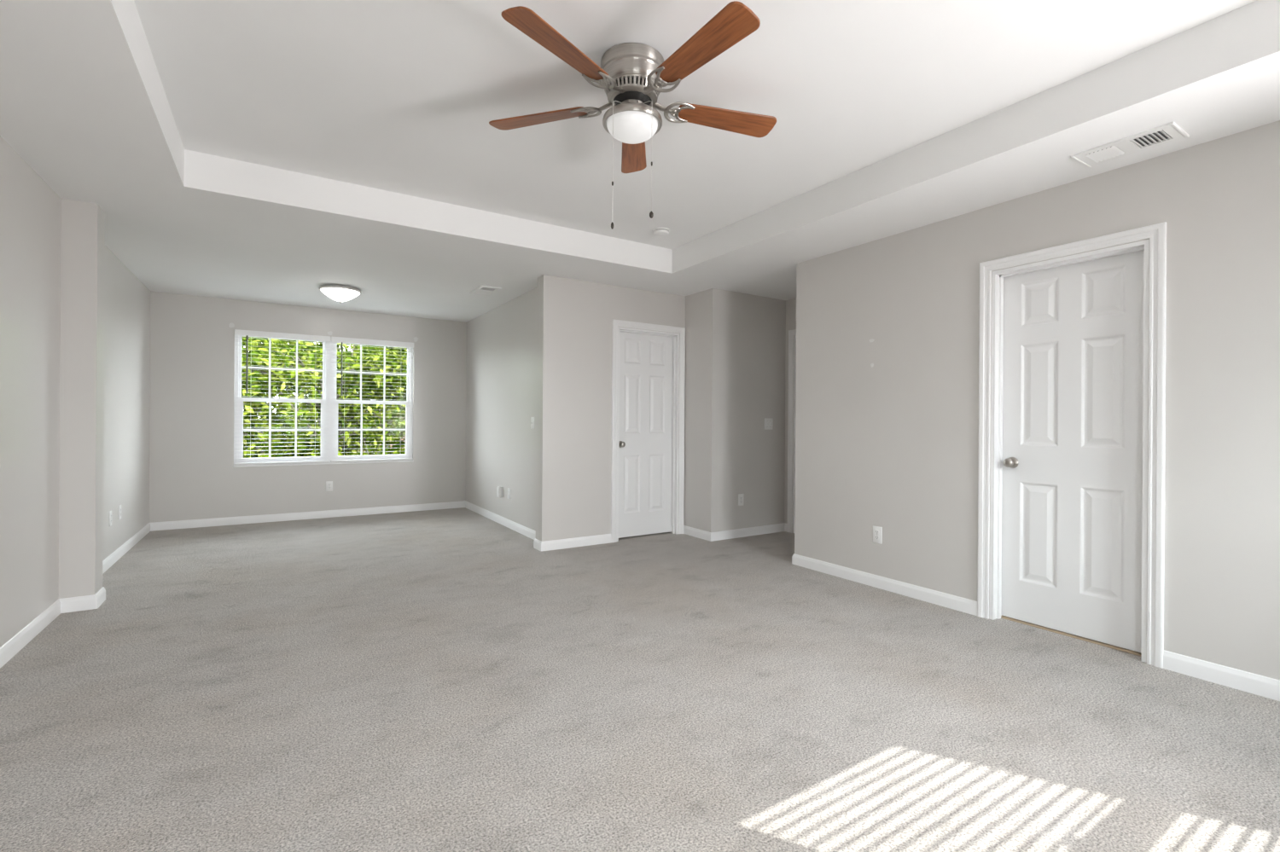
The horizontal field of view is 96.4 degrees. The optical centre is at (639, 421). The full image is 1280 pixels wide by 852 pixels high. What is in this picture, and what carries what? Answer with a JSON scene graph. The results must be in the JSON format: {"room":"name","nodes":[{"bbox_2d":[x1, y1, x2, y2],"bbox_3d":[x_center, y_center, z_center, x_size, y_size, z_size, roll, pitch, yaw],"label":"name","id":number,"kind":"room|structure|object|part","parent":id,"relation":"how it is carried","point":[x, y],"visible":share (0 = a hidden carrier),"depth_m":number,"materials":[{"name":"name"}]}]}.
{"room":"empty bedroom","nodes":[
{"label":"empty bedroom","id":0,"kind":"room"},
{"bbox_2d":[0,135,150,647],"bbox_3d":[-2.676,-0.094,2.244,0.278,2.460,8.503,0,0,-33],"label":"wall","id":1,"kind":"structure","parent":0,"point":[75,319],"depth_m":3.37,"materials":[{"name":"beige paint"}]},
{"bbox_2d":[0,523,150,669],"bbox_3d":[-2.664,1.094,2.328,0.180,0.084,8.383,0,0,-33],"label":"baseboard","id":2,"kind":"structure","parent":1,"relation":"attached to","point":[17,642],"depth_m":3.36,"materials":[{"name":"white paint"}]},
{"bbox_2d":[109,511,111,526],"bbox_3d":[-4.114,0.759,4.445,0.008,0.116,0.072,0,0,-33],"label":"wall outlet","id":3,"kind":"object","parent":1,"relation":"attached to","point":[110,512],"visible":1,"depth_m":4.43,"materials":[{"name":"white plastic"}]},
{"bbox_2d":[118,505,121,520],"bbox_3d":[-4.284,0.753,4.712,0.008,0.116,0.072,0,0,-33],"label":"wall outlet","id":4,"kind":"object","parent":1,"relation":"attached to","point":[119,506],"visible":1,"depth_m":4.70,"materials":[{"name":"white plastic"}]},
{"bbox_2d":[148,290,466,523],"bbox_3d":[-2.644,-0.094,7.379,5.854,2.460,0.120,0,0,-33],"label":"wall","id":5,"kind":"structure","parent":0,"point":[193,475],"depth_m":6.31,"materials":[{"name":"beige paint"}]},
{"bbox_2d":[228,322,234,327],"bbox_3d":[-4.409,-1.034,6.177,0.049,0.054,0.002,0,0,-33],"label":"light","id":6,"kind":"object","parent":5,"relation":"attached to","point":[231,325],"visible":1,"depth_m":6.17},
{"bbox_2d":[149,500,465,531],"bbox_3d":[-3.642,1.087,6.668,3.200,0.084,0.014,0,0,-33],"label":"baseboard","id":7,"kind":"structure","parent":5,"relation":"attached to","point":[366,511],"depth_m":6.50,"materials":[{"name":"white paint"}]},
{"bbox_2d":[232,335,413,467],"bbox_3d":[-3.648,-0.239,6.731,1.847,1.493,0.132,0,0,-33],"label":"window","id":8,"kind":"structure","parent":5,"relation":"in","point":[329,412],"depth_m":6.71,"materials":[{"name":"white plastic"}]},
{"bbox_3d":[-4.057,-0.248,6.503,0.904,1.481,0.075,0,0,-33],"label":"frame","id":9,"kind":"part","parent":8,"relation":"part of","materials":[{"name":"white plastic"}]},
{"bbox_3d":[-4.064,-0.586,6.517,0.836,0.737,0.028,0,0,-33],"label":"sash","id":10,"kind":"part","parent":8,"relation":"part of","materials":[{"name":"white plastic"}]},
{"bbox_3d":[-4.051,0.104,6.489,0.836,0.718,0.030,0,0,-33],"label":"sash","id":11,"kind":"part","parent":8,"relation":"part of","materials":[{"name":"white plastic"}]},
{"bbox_2d":[234,329,330,465],"bbox_3d":[-4.004,-0.254,6.431,0.910,1.465,0.074,0,0,-33],"label":"window blind","id":12,"kind":"object","parent":8,"relation":"attached to","point":[237,332],"visible":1,"depth_m":6.39,"materials":[{"name":"grey plastic"}]},
{"bbox_3d":[-4.015,0.470,6.440,0.900,0.018,0.050,0,0,-33],"label":"rail","id":13,"kind":"part","parent":12,"relation":"part of","materials":[{"name":"white plastic"}]},
{"bbox_3d":[-4.010,-0.234,6.440,0.618,1.405,0.030,0,0,-33],"label":"ladder cord","id":14,"kind":"part","parent":12,"relation":"part of","materials":[{"name":"white fabric"}]},
{"bbox_3d":[-3.632,0.495,6.699,1.847,0.024,0.056,0,0,-33],"label":"sill","id":15,"kind":"part","parent":8,"relation":"part of","materials":[{"name":"white paint"}]},
{"bbox_3d":[-3.266,0.109,6.990,0.843,0.718,0.030,0,0,-33],"label":"sash","id":16,"kind":"part","parent":8,"relation":"part of","materials":[{"name":"white plastic"}]},
{"bbox_2d":[330,337,413,462],"bbox_3d":[-3.229,-0.248,6.926,0.917,1.465,0.074,0,0,-33],"label":"window blind","id":17,"kind":"object","parent":8,"relation":"attached to","point":[340,340],"visible":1,"depth_m":6.88,"materials":[{"name":"grey plastic"}]},
{"bbox_3d":[-3.240,0.475,6.935,0.907,0.018,0.050,0,0,-33],"label":"rail","id":18,"kind":"part","parent":17,"relation":"part of","materials":[{"name":"white plastic"}]},
{"bbox_3d":[-3.235,-0.228,6.935,0.623,1.405,0.028,0,0,-33],"label":"ladder cord","id":19,"kind":"part","parent":17,"relation":"part of","materials":[{"name":"white fabric"}]},
{"bbox_3d":[-3.279,-0.581,7.018,0.843,0.737,0.028,0,0,-33],"label":"sash","id":20,"kind":"part","parent":8,"relation":"part of","materials":[{"name":"white plastic"}]},
{"bbox_3d":[-3.272,-0.242,7.004,0.911,1.481,0.075,0,0,-33],"label":"frame","id":21,"kind":"part","parent":8,"relation":"part of","materials":[{"name":"white plastic"}]},
{"bbox_2d":[325,481,332,491],"bbox_3d":[-3.628,0.764,6.679,0.072,0.116,0.008,0,0,-33],"label":"wall outlet","id":22,"kind":"object","parent":5,"relation":"attached to","point":[328,484],"visible":1,"depth_m":6.68,"materials":[{"name":"white plastic"}]},
{"bbox_2d":[465,274,685,541],"bbox_3d":[-0.972,-0.082,6.671,1.559,2.460,2.871,0,0,-33],"label":"wall","id":23,"kind":"structure","parent":0,"point":[544,354],"depth_m":5.39,"materials":[{"name":"beige paint"}]},
{"bbox_2d":[507,488,510,500],"bbox_3d":[-1.406,0.783,6.134,0.008,0.116,0.072,0,0,-33],"label":"wall outlet","id":24,"kind":"object","parent":23,"relation":"attached to","point":[509,490],"visible":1,"depth_m":6.12,"materials":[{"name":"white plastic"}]},
{"bbox_2d":[530,417,534,429],"bbox_3d":[-1.053,0.019,5.579,0.019,0.116,0.072,0,0,-33],"label":"light switch","id":25,"kind":"object","parent":23,"relation":"attached to","point":[532,418],"visible":1,"depth_m":5.57,"materials":[{"name":"white plastic"}]},
{"bbox_2d":[465,500,611,552],"bbox_3d":[-1.345,1.103,6.431,0.714,0.084,2.884,0,0,-33],"label":"baseboard","id":26,"kind":"structure","parent":23,"relation":"attached to","point":[607,538],"depth_m":5.36,"materials":[{"name":"white paint"}]},
{"bbox_2d":[610,319,685,542],"bbox_3d":[0.062,0.098,5.689,0.850,2.114,0.138,0,0,-33],"label":"door","id":27,"kind":"structure","parent":23,"relation":"in","point":[648,366],"depth_m":5.73,"materials":[{"name":"white paint"}]},
{"bbox_3d":[-0.174,0.228,5.535,0.066,0.066,0.066,0,0,-33],"label":"knob","id":28,"kind":"part","parent":27,"relation":"part of","materials":[{"name":"silver metal"}]},
{"bbox_3d":[0.037,0.134,5.729,0.678,2.011,0.035,0,0,-33],"label":"panel","id":29,"kind":"part","parent":27,"relation":"part of","materials":[{"name":"white paint"}]},
{"bbox_3d":[-1.527,0.782,6.324,0.008,0.116,0.072,0,0,-33],"label":"wall outlet","id":30,"kind":"object","parent":23,"relation":"attached to","visible":0},
{"bbox_2d":[496,486,502,497],"bbox_3d":[-1.550,0.784,6.310,0.045,0.116,0.068,0,0,-33],"label":"plug","id":31,"kind":"object","parent":30,"relation":"attached to","point":[499,490],"visible":1,"depth_m":6.29,"materials":[{"name":"white plastic"}]},
{"bbox_2d":[0,507,1279,851],"bbox_3d":[-0.367,1.222,3.795,5.854,0.140,8.623,0,0,-33],"label":"floor","id":32,"kind":"structure","parent":0,"point":[439,680],"depth_m":2.26,"materials":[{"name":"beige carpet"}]},
{"bbox_2d":[0,0,1279,322],"bbox_3d":[-0.348,-1.472,3.795,5.854,0.368,8.623,0,0,-33],"label":"ceiling","id":33,"kind":"structure","parent":0,"point":[266,151],"depth_m":2.75,"materials":[{"name":"white paint"}]},
{"bbox_2d":[319,285,361,303],"bbox_3d":[-2.948,-1.230,5.627,0.372,0.151,0.372,0,0,-33],"label":"ceiling light","id":34,"kind":"object","parent":33,"relation":"attached to","point":[340,293],"visible":1,"depth_m":5.53,"materials":[{"name":"white glass"}]},
{"bbox_2d":[469,285,501,296],"bbox_3d":[-1.532,-1.290,5.660,0.204,0.012,0.372,0,0,-33],"label":"ceiling vent","id":35,"kind":"object","parent":33,"relation":"in","point":[482,290],"visible":1,"depth_m":5.64,"materials":[{"name":"white plastic"}]},
{"bbox_2d":[488,0,776,229],"bbox_3d":[-0.002,-1.129,2.354,1.278,0.728,1.242,0,0,-33],"label":"ceiling fan","id":36,"kind":"object","parent":33,"relation":"hanging from","point":[632,75],"visible":1,"depth_m":2.28,"materials":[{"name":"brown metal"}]},
{"bbox_3d":[-0.442,-1.331,2.517,0.464,0.007,0.136,0,12,18],"label":"blade","id":37,"kind":"part","parent":36,"relation":"part of","materials":[{"name":"brown wood"}]},
{"bbox_3d":[-0.285,-1.330,2.034,0.136,0.007,0.464,15,9,35],"label":"blade","id":38,"kind":"part","parent":36,"relation":"part of","materials":[{"name":"brown wood"}]},
{"bbox_3d":[-0.086,-1.045,2.309,0.003,0.508,0.079,0,0,36],"label":"pull chain","id":39,"kind":"part","parent":36,"relation":"part of","materials":[{"name":"white metal"}]},
{"bbox_3d":[-0.032,-1.208,2.384,0.213,0.068,0.213,0,0,-33],"label":"lamp shade","id":40,"kind":"part","parent":36,"relation":"part of","materials":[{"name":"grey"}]},
{"bbox_3d":[-0.032,-1.329,2.816,0.136,0.007,0.464,-12,0,0],"label":"blade","id":41,"kind":"part","parent":36,"relation":"part of","materials":[{"name":"brown wood"}]},
{"bbox_3d":[0.023,-1.067,2.310,0.003,0.463,0.082,0,0,-38],"label":"pull chain","id":42,"kind":"part","parent":36,"relation":"part of","materials":[{"name":"white metal"}]},
{"bbox_3d":[0.223,-1.327,2.034,0.136,0.007,0.464,15,-9,-35],"label":"blade","id":43,"kind":"part","parent":36,"relation":"part of","materials":[{"name":"brown wood"}]},
{"bbox_3d":[0.380,-1.326,2.517,0.464,0.007,0.136,0,-12,-18],"label":"blade","id":44,"kind":"part","parent":36,"relation":"part of","materials":[{"name":"brown wood"}]},
{"bbox_2d":[652,227,669,237],"bbox_3d":[0.167,-1.472,4.477,0.132,0.041,0.132,0,0,-33],"label":"smoke detector","id":45,"kind":"object","parent":33,"relation":"attached to","point":[660,232],"visible":1,"depth_m":4.44,"materials":[{"name":"white plastic"}]},
{"bbox_3d":[0.167,-1.488,4.477,0.132,0.008,0.132,0,0,-33],"label":"plate","id":46,"kind":"part","parent":45,"relation":"part of","materials":[{"name":"white plastic"}]},
{"bbox_2d":[1070,121,1189,168],"bbox_3d":[2.245,-1.264,2.633,0.209,0.012,0.374,0,0,-33],"label":"ceiling vent","id":47,"kind":"object","parent":33,"relation":"in","point":[1171,131],"visible":1,"depth_m":2.62,"materials":[{"name":"white plastic"}]},
{"bbox_2d":[683,120,1279,680],"bbox_3d":[2.378,-0.059,3.909,1.118,2.460,5.632,0,0,-33],"label":"wall","id":48,"kind":"structure","parent":0,"point":[892,445],"depth_m":3.53,"materials":[{"name":"beige paint"}]},
{"bbox_2d":[683,523,787,541],"bbox_3d":[0.998,1.119,5.936,1.012,0.084,0.491,0,0,-33],"label":"baseboard","id":49,"kind":"structure","parent":48,"relation":"attached to","point":[730,534],"depth_m":5.72,"materials":[{"name":"white paint"}]},
{"bbox_2d":[738,494,744,506],"bbox_3d":[1.008,0.789,5.710,0.072,0.116,0.008,0,0,-33],"label":"wall outlet","id":50,"kind":"object","parent":48,"relation":"attached to","point":[740,496],"visible":1,"depth_m":5.71,"materials":[{"name":"white plastic"}]},
{"bbox_2d":[764,418,773,430],"bbox_3d":[1.333,0.031,5.908,0.116,0.116,0.019,0,0,-33],"label":"light switch","id":51,"kind":"object","parent":48,"relation":"attached to","point":[768,421],"visible":1,"depth_m":5.91,"materials":[{"name":"white plastic"}]},
{"bbox_2d":[786,329,796,533],"bbox_3d":[1.843,0.110,5.657,0.138,2.114,0.883,0,0,-33],"label":"door","id":52,"kind":"structure","parent":48,"relation":"in","point":[792,359],"depth_m":5.96,"materials":[{"name":"white paint"}]},
{"bbox_2d":[872,525,882,544],"bbox_3d":[1.660,0.797,4.001,0.008,0.116,0.072,0,0,-33],"label":"wall outlet","id":53,"kind":"object","parent":48,"relation":"attached to","point":[877,532],"visible":1,"depth_m":4.00,"materials":[{"name":"white plastic"}]},
{"bbox_2d":[791,553,1279,701],"bbox_3d":[2.380,1.129,2.975,0.134,0.084,4.048,0,0,-33],"label":"baseboard","id":54,"kind":"structure","parent":48,"relation":"attached to","point":[1253,683],"depth_m":3.43,"materials":[{"name":"white paint"}]},
{"bbox_2d":[977,221,1166,669],"bbox_3d":[2.306,0.114,3.097,0.138,2.114,0.848,0,0,-33],"label":"door","id":55,"kind":"structure","parent":48,"relation":"in","point":[1078,367],"depth_m":3.08,"materials":[{"name":"white paint"}]},
{"bbox_3d":[2.156,0.244,3.334,0.066,0.066,0.066,0,0,-33],"label":"knob","id":56,"kind":"part","parent":55,"relation":"part of","materials":[{"name":"silver metal"}]},
{"bbox_3d":[2.350,0.150,3.125,0.035,2.011,0.676,0,0,-33],"label":"panel","id":57,"kind":"part","parent":55,"relation":"part of","materials":[{"name":"white paint"}]},
{"label":"outside","id":58,"kind":"structure","parent":0,"visible":0},
{"bbox_3d":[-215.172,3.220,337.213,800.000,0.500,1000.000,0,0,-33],"label":"yard","id":59,"kind":"structure","parent":58,"visible":0},
{"bbox_2d":[241,337,322,458],"bbox_3d":[-9.404,0.628,10.041,6.158,8.143,6.098,0,0,0],"label":"leafy tree","id":60,"kind":"object","parent":59,"relation":"on","point":[254,374],"visible":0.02,"depth_m":11.16,"materials":[{"name":"green plant"}]},
{"bbox_2d":[241,337,344,458],"bbox_3d":[-10.896,0.443,14.341,6.964,8.501,6.088,0,0,-35],"label":"leafy tree","id":61,"kind":"object","parent":59,"relation":"on","point":[253,456],"visible":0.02,"depth_m":13.81,"materials":[{"name":"green plant"}]},
{"bbox_2d":[241,337,363,454],"bbox_3d":[-12.080,-0.161,17.847,7.114,9.678,8.011,0,0,44],"label":"leafy tree","id":62,"kind":"object","parent":59,"relation":"on","point":[241,338],"visible":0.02,"depth_m":17.66,"materials":[{"name":"green plant"}]},
{"bbox_2d":[241,337,407,458],"bbox_3d":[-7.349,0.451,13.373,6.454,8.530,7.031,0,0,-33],"label":"leafy tree","id":63,"kind":"object","parent":59,"relation":"on","point":[288,419],"visible":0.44,"depth_m":12.10,"materials":[{"name":"green plant"}]},
{"bbox_2d":[341,411,405,453],"bbox_3d":[-14.713,0.628,40.436,12.100,7.450,8.800,0,0,-33],"label":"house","id":64,"kind":"structure","parent":59,"relation":"on","point":[367,411],"depth_m":35.31,"materials":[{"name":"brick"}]},
{"bbox_2d":[346,345,407,454],"bbox_3d":[-4.974,0.648,14.192,4.705,8.163,5.090,0,0,-28],"label":"leafy tree","id":65,"kind":"object","parent":59,"relation":"on","point":[400,389],"visible":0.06,"depth_m":13.07,"materials":[{"name":"green plant"}]},
{"bbox_2d":[348,345,407,383],"bbox_3d":[-8.154,-0.525,20.624,5.091,10.458,4.884,0,0,36],"label":"leafy tree","id":66,"kind":"object","parent":59,"relation":"on","point":[352,346],"visible":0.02,"depth_m":19.63,"materials":[{"name":"green plant"}]}
]}

